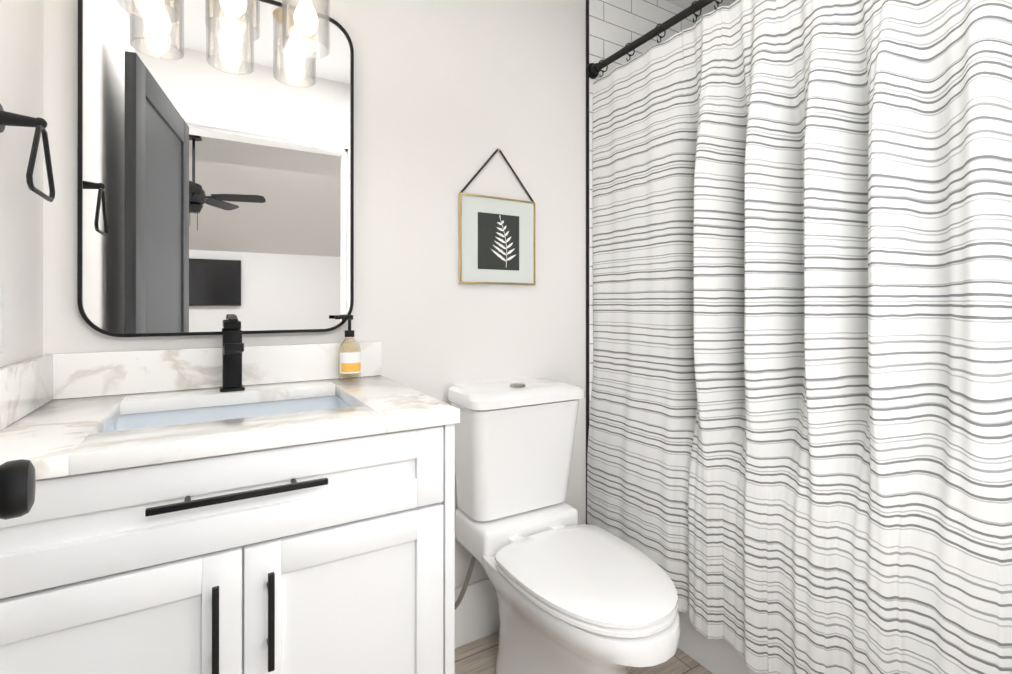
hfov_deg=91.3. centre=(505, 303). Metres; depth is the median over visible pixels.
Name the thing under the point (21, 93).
wall
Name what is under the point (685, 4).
wall
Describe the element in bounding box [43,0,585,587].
wall
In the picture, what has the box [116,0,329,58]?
sconce
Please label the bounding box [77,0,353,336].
mirror
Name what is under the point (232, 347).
faucet
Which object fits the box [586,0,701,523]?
wall tile
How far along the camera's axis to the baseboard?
1.65 m
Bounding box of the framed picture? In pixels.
[459,148,534,284]
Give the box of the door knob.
[0,459,35,519]
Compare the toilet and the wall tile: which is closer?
the toilet
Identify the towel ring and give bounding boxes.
[0,104,54,201]
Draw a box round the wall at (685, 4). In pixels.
[665,0,735,16]
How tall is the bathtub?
0.499 m
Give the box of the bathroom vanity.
[0,341,459,673]
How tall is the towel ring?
0.159 m
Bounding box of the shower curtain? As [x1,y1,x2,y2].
[586,0,1011,673]
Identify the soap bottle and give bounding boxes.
[335,315,360,380]
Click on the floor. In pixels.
(478, 656)
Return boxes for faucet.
[220,315,244,391]
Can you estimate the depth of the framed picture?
1.71 m
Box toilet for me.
[448,378,680,673]
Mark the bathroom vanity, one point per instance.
(289, 509)
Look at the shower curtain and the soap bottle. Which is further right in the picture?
the shower curtain
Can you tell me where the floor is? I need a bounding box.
[455,631,712,673]
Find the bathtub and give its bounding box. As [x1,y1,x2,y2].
[678,611,767,673]
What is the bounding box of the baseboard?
[455,578,499,647]
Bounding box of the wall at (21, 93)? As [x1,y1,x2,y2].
[0,0,43,366]

